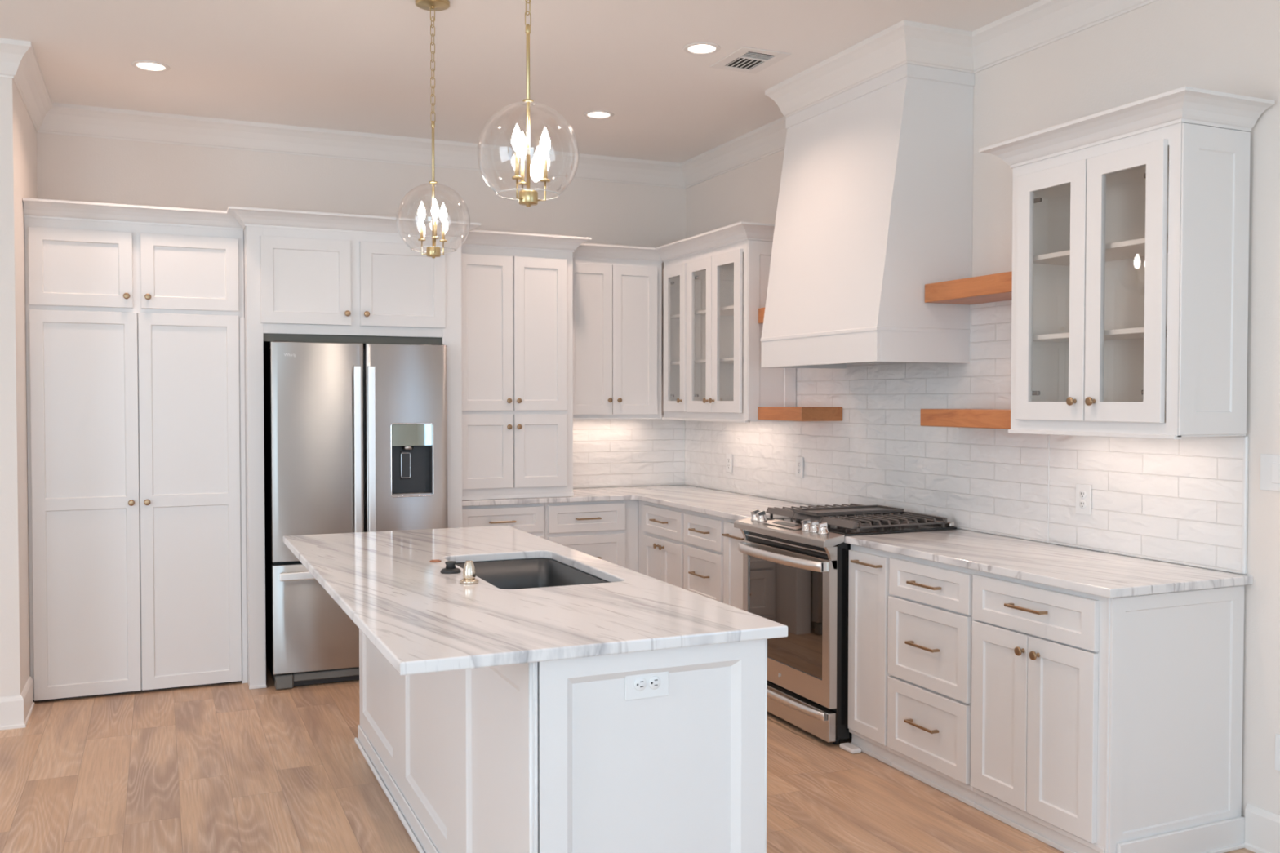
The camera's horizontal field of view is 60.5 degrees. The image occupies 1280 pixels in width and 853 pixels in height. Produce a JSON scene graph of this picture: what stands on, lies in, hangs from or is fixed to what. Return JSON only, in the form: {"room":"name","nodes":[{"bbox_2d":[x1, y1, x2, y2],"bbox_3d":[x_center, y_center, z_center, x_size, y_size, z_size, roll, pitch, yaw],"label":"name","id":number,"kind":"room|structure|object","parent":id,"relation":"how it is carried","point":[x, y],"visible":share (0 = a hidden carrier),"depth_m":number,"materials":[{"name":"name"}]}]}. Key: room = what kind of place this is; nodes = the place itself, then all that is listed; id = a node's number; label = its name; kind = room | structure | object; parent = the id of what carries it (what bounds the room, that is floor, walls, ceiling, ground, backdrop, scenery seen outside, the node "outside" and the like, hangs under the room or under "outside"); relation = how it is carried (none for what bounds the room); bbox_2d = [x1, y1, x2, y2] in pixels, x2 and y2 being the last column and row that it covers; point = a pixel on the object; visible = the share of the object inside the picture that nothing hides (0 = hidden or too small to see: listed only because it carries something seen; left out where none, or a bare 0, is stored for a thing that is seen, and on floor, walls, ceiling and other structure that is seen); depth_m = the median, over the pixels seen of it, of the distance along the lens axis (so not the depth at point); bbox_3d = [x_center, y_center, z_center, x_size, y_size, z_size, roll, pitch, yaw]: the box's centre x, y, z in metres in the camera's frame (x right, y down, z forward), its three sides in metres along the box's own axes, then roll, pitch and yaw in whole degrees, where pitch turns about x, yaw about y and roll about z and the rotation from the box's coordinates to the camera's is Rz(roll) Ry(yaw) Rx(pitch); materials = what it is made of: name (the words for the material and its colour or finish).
{"room":"kitchen","nodes":[
{"label":"kitchen","id":0,"kind":"room"},
{"bbox_2d":[0,76,37,697],"bbox_3d":[-4.717,-0.171,4.830,3.575,3.100,1.220,-1,2,-24],"label":"wall","id":1,"kind":"structure","parent":0,"point":[18,134],"depth_m":5.00,"materials":[{"name":"white paint"}]},
{"bbox_2d":[0,675,34,730],"bbox_3d":[-4.534,1.316,4.476,3.597,0.145,0.402,-1,2,-24],"label":"baseboard","id":2,"kind":"structure","parent":1,"relation":"attached to","point":[15,712],"depth_m":5.01,"materials":[{"name":"white paint"}]},
{"bbox_2d":[36,132,685,488],"bbox_3d":[-1.496,-0.218,6.846,4.145,3.100,0.120,-1,2,-24],"label":"wall","id":3,"kind":"structure","parent":0,"point":[69,167],"depth_m":6.61,"materials":[{"name":"white paint"}]},
{"bbox_2d":[573,243,662,419],"bbox_3d":[-0.223,-0.595,7.096,0.704,1.096,0.406,-1,2,-24],"label":"upper cabinet","id":4,"kind":"object","parent":3,"relation":"attached to","point":[617,290],"visible":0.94,"depth_m":6.98,"materials":[{"name":"white paint"}]},
{"bbox_2d":[0,0,1040,163],"bbox_3d":[-1.004,-1.682,1.225,7.700,0.100,10.700,-1,2,-24],"label":"ceiling","id":5,"kind":"structure","parent":0,"point":[349,65],"depth_m":5.14,"materials":[{"name":"white paint"}]},
{"bbox_2d":[131,60,170,71],"bbox_3d":[-2.347,-1.728,5.268,0.172,0.004,0.172,-1,2,-24],"label":"recessed light","id":6,"kind":"object","parent":5,"relation":"in","point":[148,65],"visible":1,"depth_m":5.26,"materials":[{"name":"white paint"}]},
{"bbox_2d":[395,0,470,258],"bbox_3d":[-0.834,-1.194,4.426,0.296,1.028,0.296,-1,2,-24],"label":"pendant light","id":7,"kind":"object","parent":5,"relation":"hanging from","point":[433,251],"visible":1,"depth_m":4.42,"materials":[{"name":"clear glass"}]},
{"bbox_2d":[476,0,578,207],"bbox_3d":[-0.325,-1.160,3.189,0.296,1.038,0.296,-1,2,-24],"label":"pendant light","id":8,"kind":"object","parent":5,"relation":"hanging from","point":[527,197],"visible":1,"depth_m":3.19,"materials":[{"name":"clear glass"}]},
{"bbox_2d":[583,110,613,118],"bbox_3d":[-0.232,-1.748,6.159,0.172,0.004,0.172,-1,2,-24],"label":"recessed light","id":9,"kind":"object","parent":5,"relation":"in","point":[595,113],"visible":1,"depth_m":6.15,"materials":[{"name":"white plastic"}]},
{"bbox_2d":[683,42,720,54],"bbox_3d":[0.281,-1.720,5.000,0.172,0.004,0.172,-1,2,-24],"label":"recessed light","id":10,"kind":"object","parent":5,"relation":"in","point":[696,48],"visible":1,"depth_m":5.00,"materials":[{"name":"white plastic"}]},
{"bbox_2d":[709,46,791,73],"bbox_3d":[0.516,-1.724,5.170,0.256,0.006,0.330,-1,2,-24],"label":"ceiling vent","id":11,"kind":"object","parent":5,"relation":"in","point":[744,59],"visible":1,"depth_m":5.16,"materials":[{"name":"white metal"}]},
{"bbox_2d":[0,662,1255,852],"bbox_3d":[-1.006,1.507,1.302,7.700,0.080,10.700,-1,2,-24],"label":"floor","id":12,"kind":"structure","parent":0,"point":[232,767],"depth_m":4.27,"materials":[{"name":"brown wood"}]},
{"bbox_2d":[22,197,247,702],"bbox_3d":[-2.661,0.121,5.857,1.009,2.470,0.749,-1,2,-24],"label":"pantry cabinet","id":13,"kind":"object","parent":12,"relation":"on","point":[135,319],"visible":1,"depth_m":5.56,"materials":[{"name":"white paint"}]},
{"bbox_2d":[226,205,480,689],"bbox_3d":[-1.651,0.113,6.214,1.300,2.470,0.908,-1,2,-24],"label":"tall cabinet","id":14,"kind":"object","parent":12,"relation":"on","point":[313,277],"visible":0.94,"depth_m":5.79,"materials":[{"name":"white paint"}]},
{"bbox_2d":[263,341,448,689],"bbox_3d":[-1.608,0.448,6.128,0.913,1.796,0.835,-1,2,-24],"label":"refrigerator","id":15,"kind":"object","parent":12,"relation":"on","point":[356,434],"visible":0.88,"depth_m":5.75,"materials":[{"name":"grey metal"}]},
{"bbox_2d":[462,502,545,538],"bbox_3d":[-0.929,0.895,6.700,0.564,0.883,0.614,-1,2,-24],"label":"base cabinet","id":16,"kind":"object","parent":12,"relation":"on","point":[530,518],"visible":0.19,"depth_m":6.47,"materials":[{"name":"white paint"}]},
{"bbox_2d":[354,628,767,852],"bbox_3d":[-0.435,0.964,3.837,0.719,0.883,2.429,-1,2,-24],"label":"kitchen island","id":17,"kind":"object","parent":12,"relation":"on","point":[551,756],"visible":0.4,"depth_m":2.81,"materials":[{"name":"white paint"}]},
{"bbox_2d":[283,525,787,675],"bbox_3d":[-0.574,0.508,3.778,1.001,0.030,2.481,-1,2,-24],"label":"island countertop","id":18,"kind":"structure","parent":17,"relation":"on","point":[420,618],"depth_m":3.09,"materials":[{"name":"white stone"}]},
{"bbox_2d":[429,560,440,562],"bbox_3d":[-0.738,0.485,3.962,0.042,0.005,0.042,-1,2,-24],"label":"ring","id":19,"kind":"object","parent":18,"relation":"on","point":[430,561],"visible":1,"depth_m":3.95,"materials":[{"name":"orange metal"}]},
{"bbox_2d":[440,560,461,573],"bbox_3d":[-0.641,0.476,3.716,0.069,0.036,0.069,-1,2,-24],"label":"stopper","id":20,"kind":"object","parent":18,"relation":"on","point":[451,568],"visible":1,"depth_m":3.70,"materials":[{"name":"grey rubber"}]},
{"bbox_2d":[459,560,478,584],"bbox_3d":[-0.545,0.464,3.506,0.060,0.070,0.060,-1,2,-24],"label":"soap dispenser","id":21,"kind":"object","parent":18,"relation":"on","point":[468,571],"visible":1,"depth_m":3.49,"materials":[{"name":"silver metal"}]},
{"bbox_2d":[455,558,609,589],"bbox_3d":[-0.390,0.632,3.828,0.448,0.218,0.825,-1,2,-24],"label":"sink","id":22,"kind":"object","parent":18,"relation":"in","point":[517,574],"visible":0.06,"depth_m":4.20,"materials":[{"name":"grey metal"}]},
{"bbox_2d":[624,671,668,700],"bbox_3d":[0.018,0.639,2.731,0.118,0.075,0.009,-1,2,-24],"label":"wall outlet","id":23,"kind":"object","parent":17,"relation":"attached to","point":[655,684],"visible":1,"depth_m":2.73,"materials":[{"name":"white plastic"}]},
{"bbox_2d":[634,677,646,691],"bbox_3d":[0.001,0.639,2.721,0.034,0.034,0.003,-1,2,-24],"label":"socket","id":24,"kind":"object","parent":23,"relation":"attached to","point":[640,683],"depth_m":2.72,"materials":[{"name":"white plastic"}]},
{"bbox_2d":[648,675,660,689],"bbox_3d":[0.036,0.639,2.737,0.034,0.034,0.003,-1,2,-24],"label":"socket","id":25,"kind":"object","parent":23,"relation":"attached to","point":[654,682],"depth_m":2.73,"materials":[{"name":"grey plastic"}]},
{"bbox_2d":[544,499,638,572],"bbox_3d":[-0.392,0.889,6.936,0.608,0.883,0.614,-1,2,-24],"label":"base cabinet","id":26,"kind":"object","parent":12,"relation":"on","point":[607,531],"visible":0.28,"depth_m":6.70,"materials":[{"name":"white paint"}]},
{"bbox_2d":[638,500,685,588],"bbox_3d":[0.372,0.897,6.635,0.654,0.883,0.664,-1,2,-24],"label":"base cabinet","id":27,"kind":"object","parent":12,"relation":"on","point":[661,543],"visible":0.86,"depth_m":6.46,"materials":[{"name":"white paint"}]},
{"bbox_2d":[683,510,725,603],"bbox_3d":[0.603,0.910,6.111,0.654,0.883,0.479,-1,2,-24],"label":"base cabinet","id":28,"kind":"object","parent":12,"relation":"on","point":[703,532],"visible":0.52,"depth_m":5.97,"materials":[{"name":"white paint"}]},
{"bbox_2d":[722,518,744,609],"bbox_3d":[0.769,0.919,5.733,0.654,0.883,0.346,-1,2,-24],"label":"base cabinet","id":29,"kind":"object","parent":12,"relation":"on","point":[732,557],"visible":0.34,"depth_m":5.68,"materials":[{"name":"white paint"}]},
{"bbox_2d":[462,484,823,520],"bbox_3d":[-0.086,0.448,6.275,1.770,0.030,2.066,-1,2,-24],"label":"countertop","id":30,"kind":"structure","parent":29,"relation":"on","point":[730,505],"depth_m":6.53,"materials":[{"name":"white stone"}]},
{"bbox_2d":[461,229,591,500],"bbox_3d":[-0.803,-0.357,6.713,0.837,1.555,0.650,-1,2,-24],"label":"cabinet","id":31,"kind":"object","parent":30,"relation":"on","point":[517,288],"visible":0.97,"depth_m":6.47,"materials":[{"name":"white paint"}]},
{"bbox_2d":[733,503,956,744],"bbox_3d":[0.931,0.882,5.178,0.742,0.985,0.794,-1,2,-24],"label":"gas range","id":32,"kind":"object","parent":12,"relation":"on","point":[796,561],"visible":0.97,"depth_m":4.92,"materials":[{"name":"silver metal"}]},
{"bbox_2d":[765,514,956,536],"bbox_3d":[0.995,0.453,5.196,0.604,0.012,0.794,-1,2,-24],"label":"cooktop","id":33,"kind":"object","parent":32,"relation":"in","point":[840,530],"depth_m":4.93,"materials":[{"name":"black metal"}]},
{"bbox_2d":[839,544,892,766],"bbox_3d":[1.214,0.944,4.720,0.655,0.883,0.286,-1,2,-24],"label":"base cabinet","id":34,"kind":"object","parent":12,"relation":"on","point":[868,568],"visible":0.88,"depth_m":4.60,"materials":[{"name":"white paint"}]},
{"bbox_2d":[887,552,975,807],"bbox_3d":[1.373,0.953,4.360,0.654,0.883,0.498,-1,2,-24],"label":"base cabinet","id":35,"kind":"object","parent":12,"relation":"on","point":[930,644],"visible":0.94,"depth_m":4.22,"materials":[{"name":"white paint"}]},
{"bbox_2d":[970,569,1244,852],"bbox_3d":[1.605,0.966,3.833,0.654,0.883,0.652,-1,2,-24],"label":"base cabinet","id":36,"kind":"object","parent":12,"relation":"on","point":[1100,724],"visible":0.98,"depth_m":3.61,"materials":[{"name":"white paint"}]},
{"bbox_2d":[844,529,1253,598],"bbox_3d":[1.460,0.499,4.190,0.640,0.030,1.440,-1,2,-24],"label":"countertop","id":37,"kind":"structure","parent":36,"relation":"on","point":[1105,575],"depth_m":3.93,"materials":[{"name":"white stone"}]},
{"bbox_2d":[685,0,1279,817],"bbox_3d":[2.483,-0.118,2.796,0.120,3.100,10.500,-1,2,-24],"label":"wall","id":38,"kind":"structure","parent":0,"point":[1159,46],"depth_m":3.83,"materials":[{"name":"white paint"}]},
{"bbox_2d":[0,0,1157,188],"bbox_3d":[-1.028,-1.558,1.283,7.500,0.150,10.380,-1,2,-24],"label":"trim","id":39,"kind":"structure","parent":38,"relation":"attached to","point":[1042,23],"depth_m":6.06,"materials":[{"name":"white paint"}]},
{"bbox_2d":[655,241,688,420],"bbox_3d":[0.331,-0.592,6.997,0.405,1.098,0.354,-1,2,-24],"label":"upper cabinet","id":40,"kind":"object","parent":38,"relation":"attached to","point":[674,258],"visible":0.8,"depth_m":7.01,"materials":[{"name":"white paint"}]},
{"bbox_2d":[670,314,679,318],"bbox_3d":[0.380,-0.706,7.016,0.277,0.018,0.312,-1,2,-24],"label":"shelf","id":41,"kind":"object","parent":40,"relation":"attached to","point":[672,316],"depth_m":7.05,"materials":[{"name":"white paint"}]},
{"bbox_2d":[670,361,679,364],"bbox_3d":[0.380,-0.406,7.024,0.277,0.018,0.312,-1,2,-24],"label":"shelf","id":42,"kind":"object","parent":40,"relation":"attached to","point":[671,362],"depth_m":7.04,"materials":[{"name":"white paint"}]},
{"bbox_2d":[675,221,795,422],"bbox_3d":[0.570,-0.578,6.453,0.405,1.098,0.834,-1,2,-24],"label":"upper cabinet","id":43,"kind":"object","parent":38,"relation":"attached to","point":[728,267],"visible":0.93,"depth_m":6.32,"materials":[{"name":"white paint"}]},
{"bbox_2d":[694,303,743,315],"bbox_3d":[0.602,-0.694,6.513,0.277,0.018,0.704,-1,2,-24],"label":"shelf","id":44,"kind":"object","parent":43,"relation":"attached to","point":[726,310],"depth_m":6.68,"materials":[{"name":"white paint"}]},
{"bbox_2d":[694,356,743,364],"bbox_3d":[0.602,-0.394,6.520,0.277,0.018,0.704,-1,2,-24],"label":"shelf","id":45,"kind":"object","parent":43,"relation":"attached to","point":[698,360],"depth_m":6.72,"materials":[{"name":"white paint"}]},
{"bbox_2d":[758,307,764,323],"bbox_3d":[0.866,-0.613,5.967,0.256,0.084,0.450,-1,2,-24],"label":"shelf","id":46,"kind":"object","parent":38,"relation":"attached to","point":[761,310],"visible":0.18,"depth_m":6.09,"materials":[{"name":"brown wood"}]},
{"bbox_2d":[758,406,842,421],"bbox_3d":[0.867,-0.070,5.978,0.256,0.073,0.453,-1,2,-24],"label":"shelf","id":47,"kind":"object","parent":38,"relation":"attached to","point":[765,413],"visible":1,"depth_m":5.80,"materials":[{"name":"brown wood"}]},
{"bbox_2d":[760,63,974,368],"bbox_3d":[1.050,-0.934,5.247,0.514,1.285,0.999,-1,2,-24],"label":"range hood","id":48,"kind":"object","parent":38,"relation":"attached to","point":[874,206],"visible":1,"depth_m":4.88,"materials":[{"name":"white paint"}]},
{"bbox_2d":[573,300,1248,574],"bbox_3d":[0.704,-0.052,5.415,1.029,1.009,4.275,-1,2,-24],"label":"tile backsplash","id":49,"kind":"structure","parent":38,"relation":"attached to","point":[1184,500],"depth_m":4.97,"materials":[{"name":"white tile"}]},
{"bbox_2d":[726,453,732,472],"bbox_3d":[0.566,0.232,6.968,0.009,0.118,0.075,-1,2,-24],"label":"wall outlet","id":50,"kind":"object","parent":49,"relation":"attached to","point":[729,456],"visible":1,"depth_m":6.96,"materials":[{"name":"white plastic"}]},
{"bbox_2d":[795,456,803,478],"bbox_3d":[0.900,0.231,6.207,0.009,0.118,0.075,-1,2,-24],"label":"wall outlet","id":51,"kind":"object","parent":49,"relation":"attached to","point":[799,460],"visible":1,"depth_m":6.20,"materials":[{"name":"white plastic"}]},
{"bbox_2d":[1075,484,1091,515],"bbox_3d":[1.737,0.285,4.304,0.009,0.118,0.075,-1,2,-24],"label":"wall outlet","id":52,"kind":"object","parent":49,"relation":"attached to","point":[1083,491],"visible":1,"depth_m":4.30,"materials":[{"name":"white plastic"}]},
{"bbox_2d":[1079,500,1085,508],"bbox_3d":[1.735,0.305,4.304,0.003,0.034,0.034,-1,2,-24],"label":"socket","id":53,"kind":"object","parent":52,"relation":"attached to","point":[1082,503],"depth_m":4.30,"materials":[{"name":"grey plastic"}]},
{"bbox_2d":[1079,489,1086,498],"bbox_3d":[1.735,0.266,4.303,0.003,0.034,0.034,-1,2,-24],"label":"socket","id":54,"kind":"object","parent":52,"relation":"attached to","point":[1082,493],"depth_m":4.30,"materials":[{"name":"grey plastic"}]},
{"bbox_2d":[920,408,1010,429],"bbox_3d":[1.475,-0.034,4.594,0.256,0.075,0.626,-1,2,-24],"label":"shelf","id":55,"kind":"object","parent":38,"relation":"attached to","point":[963,418],"visible":0.52,"depth_m":4.56,"materials":[{"name":"brown wood"}]},
{"bbox_2d":[924,271,1012,304],"bbox_3d":[1.480,-0.575,4.570,0.256,0.080,0.602,-1,2,-24],"label":"shelf","id":56,"kind":"object","parent":38,"relation":"attached to","point":[995,287],"visible":0.58,"depth_m":4.56,"materials":[{"name":"brown wood"}]},
{"bbox_2d":[978,86,1275,439],"bbox_3d":[1.685,-0.516,3.917,0.405,1.098,0.932,-1,2,-24],"label":"upper cabinet","id":57,"kind":"object","parent":38,"relation":"attached to","point":[1131,220],"visible":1,"depth_m":3.74,"materials":[{"name":"white paint"}]},
{"bbox_2d":[1032,325,1167,342],"bbox_3d":[1.734,-0.331,3.944,0.277,0.018,0.714,-1,2,-24],"label":"shelf","id":58,"kind":"object","parent":57,"relation":"attached to","point":[1127,335],"depth_m":4.04,"materials":[{"name":"white paint"}]},
{"bbox_2d":[1033,234,1168,265],"bbox_3d":[1.735,-0.631,3.936,0.277,0.018,0.714,-1,2,-24],"label":"shelf","id":59,"kind":"object","parent":57,"relation":"attached to","point":[1130,251],"depth_m":4.03,"materials":[{"name":"white paint"}]},
{"bbox_2d":[1244,804,1279,852],"bbox_3d":[3.256,1.407,0.895,0.022,0.145,6.090,-1,2,-24],"label":"baseboard","id":60,"kind":"structure","parent":38,"relation":"attached to","point":[1262,827],"depth_m":3.62,"materials":[{"name":"white paint"}]},
{"bbox_2d":[1260,453,1279,491],"bbox_3d":[2.073,0.151,3.573,0.009,0.118,0.118,-1,2,-24],"label":"light switch","id":61,"kind":"object","parent":38,"relation":"attached to","point":[1269,464],"visible":1,"depth_m":3.59,"materials":[{"name":"white plastic"}]},
{"bbox_2d":[1275,733,1279,771],"bbox_3d":[2.091,1.064,3.554,0.009,0.118,0.075,-1,2,-24],"label":"wall outlet","id":62,"kind":"object","parent":38,"relation":"attached to","point":[1277,736],"visible":1,"depth_m":3.58,"materials":[{"name":"white plastic"}]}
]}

